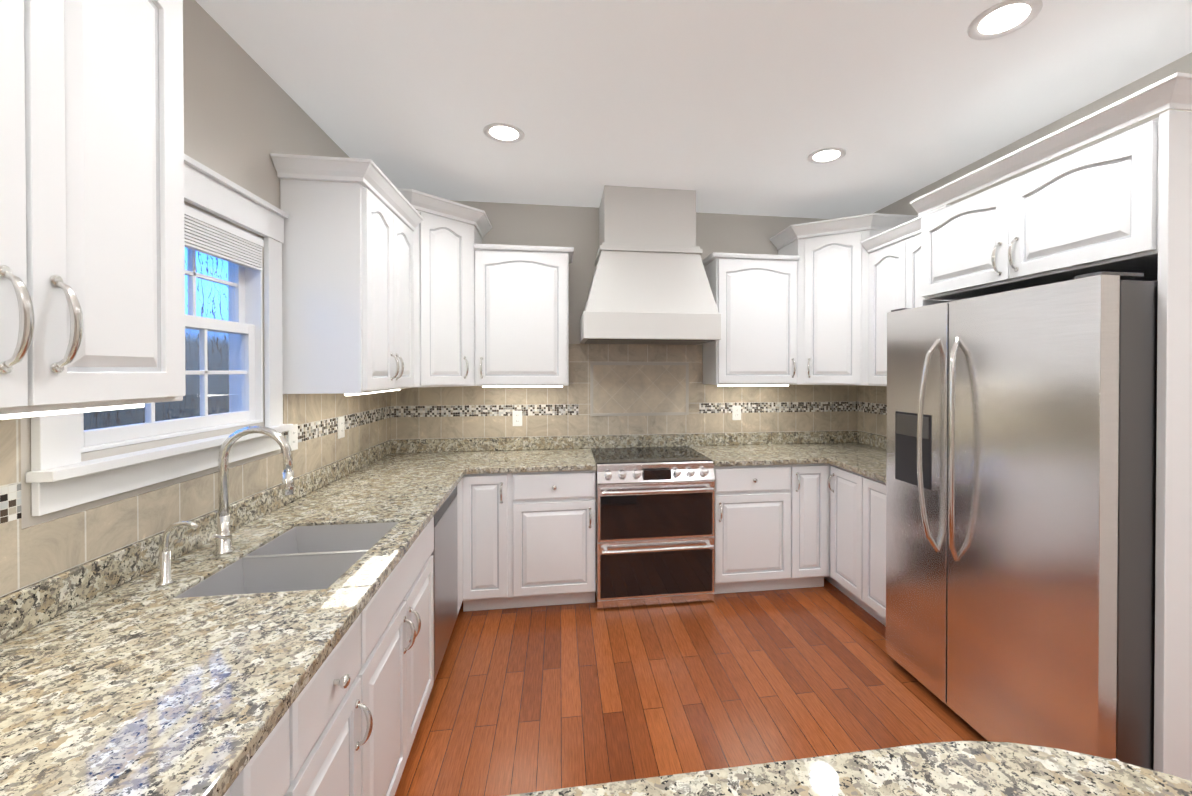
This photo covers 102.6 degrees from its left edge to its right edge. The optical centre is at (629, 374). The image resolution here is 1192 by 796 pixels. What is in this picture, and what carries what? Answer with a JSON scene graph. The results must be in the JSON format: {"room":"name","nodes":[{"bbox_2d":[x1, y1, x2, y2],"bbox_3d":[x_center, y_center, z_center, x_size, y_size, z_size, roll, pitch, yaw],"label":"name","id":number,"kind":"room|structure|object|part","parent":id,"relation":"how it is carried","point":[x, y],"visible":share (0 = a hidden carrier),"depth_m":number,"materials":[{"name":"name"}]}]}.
{"room":"kitchen","nodes":[
{"label":"kitchen","id":0,"kind":"room"},
{"bbox_2d":[4,0,368,595],"bbox_3d":[-1.296,0.129,0.114,0.120,2.740,6.650,0,0,-8],"label":"wall","id":1,"kind":"structure","parent":0,"point":[245,115],"depth_m":1.75,"materials":[{"name":"grey paint"}]},
{"bbox_2d":[0,0,185,419],"bbox_3d":[-1.153,-0.469,0.764,0.345,1.065,0.675,0,0,-8],"label":"upper cabinet","id":2,"kind":"object","parent":1,"relation":"attached to","point":[92,280],"visible":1,"depth_m":0.87,"materials":[{"name":"white wood"}]},
{"bbox_2d":[25,154,292,515],"bbox_3d":[-1.477,-0.185,1.568,0.176,1.015,0.995,0,0,-8],"label":"window","id":3,"kind":"structure","parent":1,"relation":"in","point":[60,475],"depth_m":1.67,"materials":[{"name":"white wood"}]},
{"bbox_2d":[0,391,390,596],"bbox_3d":[-1.424,0.269,1.464,0.008,0.415,3.918,0,0,-8],"label":"backsplash","id":4,"kind":"structure","parent":1,"relation":"attached to","point":[30,555],"depth_m":1.43,"materials":[{"name":"beige tile"}]},
{"bbox_2d":[288,424,297,450],"bbox_3d":[-1.515,0.283,2.150,0.008,0.115,0.070,0,0,-8],"label":"electrical outlet","id":5,"kind":"object","parent":4,"relation":"attached to","point":[293,438],"visible":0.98,"depth_m":2.15,"materials":[{"name":"white plastic"}]},
{"bbox_2d":[338,416,344,438],"bbox_3d":[-1.583,0.289,2.625,0.008,0.115,0.070,0,0,-8],"label":"electrical outlet","id":6,"kind":"object","parent":4,"relation":"attached to","point":[341,427],"visible":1,"depth_m":2.62,"materials":[{"name":"white plastic"}]},
{"bbox_2d":[270,153,423,395],"bbox_3d":[-1.369,-0.421,2.431,0.397,1.027,0.804,0,0,-8],"label":"upper cabinet","id":7,"kind":"object","parent":1,"relation":"attached to","point":[347,291],"visible":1,"depth_m":2.11,"materials":[{"name":"white wood"}]},
{"bbox_2d":[391,200,857,439],"bbox_3d":[0.079,0.101,3.733,3.880,2.740,0.120,0,0,-8],"label":"wall","id":8,"kind":"structure","parent":0,"point":[577,228],"depth_m":3.60,"materials":[{"name":"grey paint"}]},
{"bbox_2d":[364,187,491,387],"bbox_3d":[-1.309,-0.504,3.119,0.712,1.160,0.682,0,0,-8],"label":"upper cabinet","id":9,"kind":"object","parent":8,"relation":"attached to","point":[444,298],"visible":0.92,"depth_m":2.99,"materials":[{"name":"white wood"}]},
{"bbox_2d":[474,244,573,387],"bbox_3d":[-0.723,-0.390,3.355,0.656,0.952,0.384,0,0,-8],"label":"upper cabinet","id":10,"kind":"object","parent":8,"relation":"attached to","point":[521,318],"visible":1,"depth_m":3.20,"materials":[{"name":"white wood"}]},
{"bbox_2d":[391,344,856,438],"bbox_3d":[0.089,0.113,3.663,3.616,0.693,0.016,0,0,-8],"label":"backsplash","id":11,"kind":"structure","parent":8,"relation":"attached to","point":[626,389],"depth_m":3.64,"materials":[{"name":"beige tile"}]},
{"bbox_2d":[513,411,521,425],"bbox_3d":[-0.826,0.322,3.527,0.070,0.115,0.008,0,0,-8],"label":"electrical outlet","id":12,"kind":"object","parent":11,"relation":"attached to","point":[517,418],"visible":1,"depth_m":3.52,"materials":[{"name":"white plastic"}]},
{"bbox_2d":[732,405,740,419],"bbox_3d":[0.851,0.301,3.771,0.070,0.115,0.008,0,0,-8],"label":"electrical outlet","id":13,"kind":"object","parent":11,"relation":"attached to","point":[736,412],"visible":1,"depth_m":3.77,"materials":[{"name":"white plastic"}]},
{"bbox_2d":[580,185,720,344],"bbox_3d":[0.123,-0.748,3.389,0.920,1.034,0.538,0,0,-8],"label":"range hood","id":14,"kind":"object","parent":8,"relation":"attached to","point":[650,284],"visible":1,"depth_m":3.18,"materials":[{"name":"white wood"}]},
{"bbox_2d":[702,252,799,385],"bbox_3d":[0.894,-0.392,3.590,0.656,0.952,0.384,0,0,-8],"label":"upper cabinet","id":15,"kind":"object","parent":8,"relation":"attached to","point":[755,298],"visible":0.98,"depth_m":3.44,"materials":[{"name":"white wood"}]},
{"bbox_2d":[770,213,918,385],"bbox_3d":[1.553,-0.508,3.534,0.772,1.160,0.682,0,0,-8],"label":"upper cabinet","id":16,"kind":"object","parent":8,"relation":"attached to","point":[832,309],"visible":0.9,"depth_m":3.37,"materials":[{"name":"white wood"}]},
{"bbox_2d":[395,579,987,795],"bbox_3d":[0.565,1.526,0.394,3.880,0.060,6.890,0,0,-8],"label":"floor","id":17,"kind":"structure","parent":0,"point":[532,699],"depth_m":2.20,"materials":[{"name":"brown wood"}]},
{"bbox_2d":[223,679,322,795],"bbox_3d":[-0.925,1.055,0.705,0.668,0.878,0.347,0,0,-8],"label":"base cabinet","id":18,"kind":"object","parent":17,"relation":"on","point":[286,763],"depth_m":0.92,"materials":[{"name":"white wood"}]},
{"bbox_2d":[312,595,386,795],"bbox_3d":[-0.976,1.052,1.055,0.668,0.878,0.361,0,0,-8],"label":"base cabinet","id":19,"kind":"object","parent":17,"relation":"on","point":[348,723],"depth_m":1.24,"materials":[{"name":"white wood"}]},
{"bbox_2d":[375,516,433,795],"bbox_3d":[-1.064,1.048,1.658,0.668,0.878,0.856,0,0,-8],"label":"base cabinet","id":20,"kind":"object","parent":17,"relation":"on","point":[408,589],"depth_m":1.70,"materials":[{"name":"white wood"}]},
{"bbox_2d":[0,438,487,795],"bbox_3d":[-1.058,0.543,1.524,0.750,0.130,3.927,0,0,-8],"label":"countertop","id":21,"kind":"structure","parent":20,"relation":"on","point":[122,673],"depth_m":1.03,"materials":[{"name":"beige stone"}]},
{"bbox_2d":[155,521,198,586],"bbox_3d":[-1.242,0.487,1.312,0.101,0.172,0.039,0,0,-8],"label":"soap dispenser","id":22,"kind":"object","parent":21,"relation":"on","point":[165,579],"visible":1,"depth_m":1.30,"materials":[{"name":"silver metal"}]},
{"bbox_2d":[211,425,293,555],"bbox_3d":[-1.211,0.368,1.510,0.235,0.408,0.130,0,0,-8],"label":"faucet","id":23,"kind":"object","parent":21,"relation":"on","point":[223,535],"visible":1,"depth_m":1.53,"materials":[{"name":"silver metal"}]},
{"bbox_2d":[174,522,397,597],"bbox_3d":[-1.048,0.685,1.558,0.384,0.202,0.609,0,0,-8],"label":"sink","id":24,"kind":"object","parent":21,"relation":"in","point":[297,558],"visible":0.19,"depth_m":1.55,"materials":[{"name":"grey metal"}]},
{"bbox_2d":[430,486,457,680],"bbox_3d":[-1.204,1.044,2.356,0.602,0.874,0.599,0,0,-8],"label":"dishwasher","id":25,"kind":"object","parent":17,"relation":"on","point":[445,590],"visible":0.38,"depth_m":2.34,"materials":[{"name":"silver"}]},
{"bbox_2d":[457,479,462,612],"bbox_3d":[-1.289,1.040,2.728,0.626,0.878,0.195,0,0,-8],"label":"base cabinet","id":26,"kind":"object","parent":17,"relation":"on","point":[460,485],"depth_m":2.77,"materials":[{"name":"white wood"}]},
{"bbox_2d":[462,470,595,610],"bbox_3d":[-0.656,1.036,3.232,0.824,0.878,0.669,0,0,-8],"label":"base cabinet","id":27,"kind":"object","parent":17,"relation":"on","point":[529,539],"visible":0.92,"depth_m":2.94,"materials":[{"name":"white wood"}]},
{"bbox_2d":[472,431,886,473],"bbox_3d":[0.476,0.528,3.399,2.944,0.130,0.657,0,0,-8],"label":"countertop","id":28,"kind":"structure","parent":27,"relation":"on","point":[553,453],"depth_m":3.54,"materials":[{"name":"beige stone"}]},
{"bbox_2d":[591,446,714,608],"bbox_3d":[0.137,1.015,3.307,0.760,0.918,0.694,0,0,-8],"label":"range","id":29,"kind":"object","parent":17,"relation":"on","point":[655,524],"visible":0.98,"depth_m":3.02,"materials":[{"name":"silver"}]},
{"bbox_2d":[714,463,829,593],"bbox_3d":[0.920,1.034,3.461,0.825,0.878,0.669,0,0,-8],"label":"base cabinet","id":30,"kind":"object","parent":17,"relation":"on","point":[772,527],"visible":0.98,"depth_m":3.17,"materials":[{"name":"white wood"}]},
{"bbox_2d":[828,464,859,602],"bbox_3d":[1.692,1.037,3.085,0.630,0.878,0.334,0,0,-8],"label":"base cabinet","id":31,"kind":"object","parent":17,"relation":"on","point":[857,539],"depth_m":3.05,"materials":[{"name":"white wood"}]},
{"bbox_2d":[856,474,885,625],"bbox_3d":[1.742,1.039,2.740,0.630,0.878,0.362,0,0,-8],"label":"base cabinet","id":32,"kind":"object","parent":17,"relation":"on","point":[871,597],"depth_m":2.78,"materials":[{"name":"white wood"}]},
{"bbox_2d":[824,439,886,482],"bbox_3d":[1.706,0.532,2.897,0.654,0.130,0.690,0,0,-8],"label":"countertop","id":33,"kind":"structure","parent":32,"relation":"on","point":[866,457],"depth_m":3.30,"materials":[{"name":"beige stone"}]},
{"bbox_2d":[886,271,1157,769],"bbox_3d":[1.738,0.549,2.037,0.838,1.870,1.010,0,0,-8],"label":"fridge","id":34,"kind":"object","parent":17,"relation":"on","point":[1020,509],"depth_m":1.70,"materials":[{"name":"silver metal"}]},
{"bbox_3d":[1.804,0.545,2.544,0.562,1.870,0.026,0,0,-8],"label":"fridge surround panel","id":35,"kind":"part","parent":34,"relation":"part of","materials":[{"name":"white wood"}]},
{"bbox_2d":[1154,110,1191,780],"bbox_3d":[1.949,0.333,1.539,0.562,2.310,0.026,0,0,-8],"label":"surround panel","id":36,"kind":"object","parent":17,"relation":"on","point":[1173,670],"depth_m":1.49,"materials":[{"name":"white wood"}]},
{"bbox_2d":[195,0,1191,218],"bbox_3d":[0.565,-1.274,0.373,3.880,0.060,6.890,0,0,-8],"label":"ceiling","id":37,"kind":"structure","parent":0,"point":[743,107],"depth_m":2.07,"materials":[{"name":"white paint"}]},
{"bbox_2d":[483,123,524,142],"bbox_3d":[-0.651,-1.257,2.485,0.210,0.008,0.210,0,0,-8],"label":"recessed light","id":38,"kind":"object","parent":37,"relation":"in","point":[503,132],"visible":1,"depth_m":2.48,"materials":[{"name":"white"}]},
{"bbox_2d":[807,147,845,163],"bbox_3d":[1.136,-1.259,2.745,0.210,0.008,0.210,0,0,-8],"label":"recessed light","id":39,"kind":"object","parent":37,"relation":"in","point":[827,155],"visible":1,"depth_m":2.74,"materials":[{"name":"white plastic"}]},
{"bbox_2d":[967,0,1042,39],"bbox_3d":[1.320,-1.250,1.680,0.210,0.008,0.210,0,0,-8],"label":"recessed light","id":40,"kind":"object","parent":37,"relation":"in","point":[1002,19],"visible":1,"depth_m":1.68,"materials":[{"name":"white plastic"}]},
{"bbox_2d":[505,741,1191,795],"bbox_3d":[0.253,0.601,0.227,1.592,0.035,0.984,0,0,-8],"label":"countertop","id":41,"kind":"structure","parent":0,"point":[953,768],"depth_m":0.69,"materials":[{"name":"beige stone"}]},
{"bbox_2d":[862,52,1191,435],"bbox_3d":[2.425,0.124,0.653,0.120,2.740,6.650,0,0,-8],"label":"wall","id":42,"kind":"structure","parent":0,"point":[903,206],"depth_m":2.35,"materials":[{"name":"grey paint"}]},
{"bbox_2d":[857,385,886,435],"bbox_3d":[1.979,0.269,3.262,0.008,0.387,1.338,0,0,-8],"label":"backsplash","id":43,"kind":"structure","parent":42,"relation":"attached to","point":[872,410],"depth_m":3.73,"materials":[{"name":"beige tile"}]},
{"bbox_2d":[860,205,949,385],"bbox_3d":[1.830,-0.415,2.930,0.397,0.985,0.735,0,0,-8],"label":"upper cabinet","id":44,"kind":"object","parent":42,"relation":"attached to","point":[894,275],"visible":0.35,"depth_m":3.06,"materials":[{"name":"white wood"}]},
{"bbox_2d":[921,117,1158,300],"bbox_3d":[1.855,-0.609,2.044,0.601,0.435,1.013,0,0,-8],"label":"upper cabinet","id":45,"kind":"object","parent":42,"relation":"attached to","point":[1091,209],"visible":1,"depth_m":1.83,"materials":[{"name":"white wood"}]},
{"bbox_2d":[910,72,1191,215],"bbox_3d":[1.853,-0.866,2.000,0.616,0.075,1.095,0,0,-8],"label":"crown molding","id":46,"kind":"structure","parent":45,"relation":"attached to","point":[1173,91],"depth_m":1.73,"materials":[{"name":"white wood"}]},
{"label":"outside","id":47,"kind":"structure","parent":0,"visible":0},
{"bbox_2d":[84,247,228,429],"bbox_3d":[-3.039,-0.511,1.397,0.001,6.000,7.500,0,0,-8],"label":"sky","id":48,"kind":"structure","parent":47,"point":[172,405],"depth_m":3.76,"materials":[{"name":"blue"}]}
]}

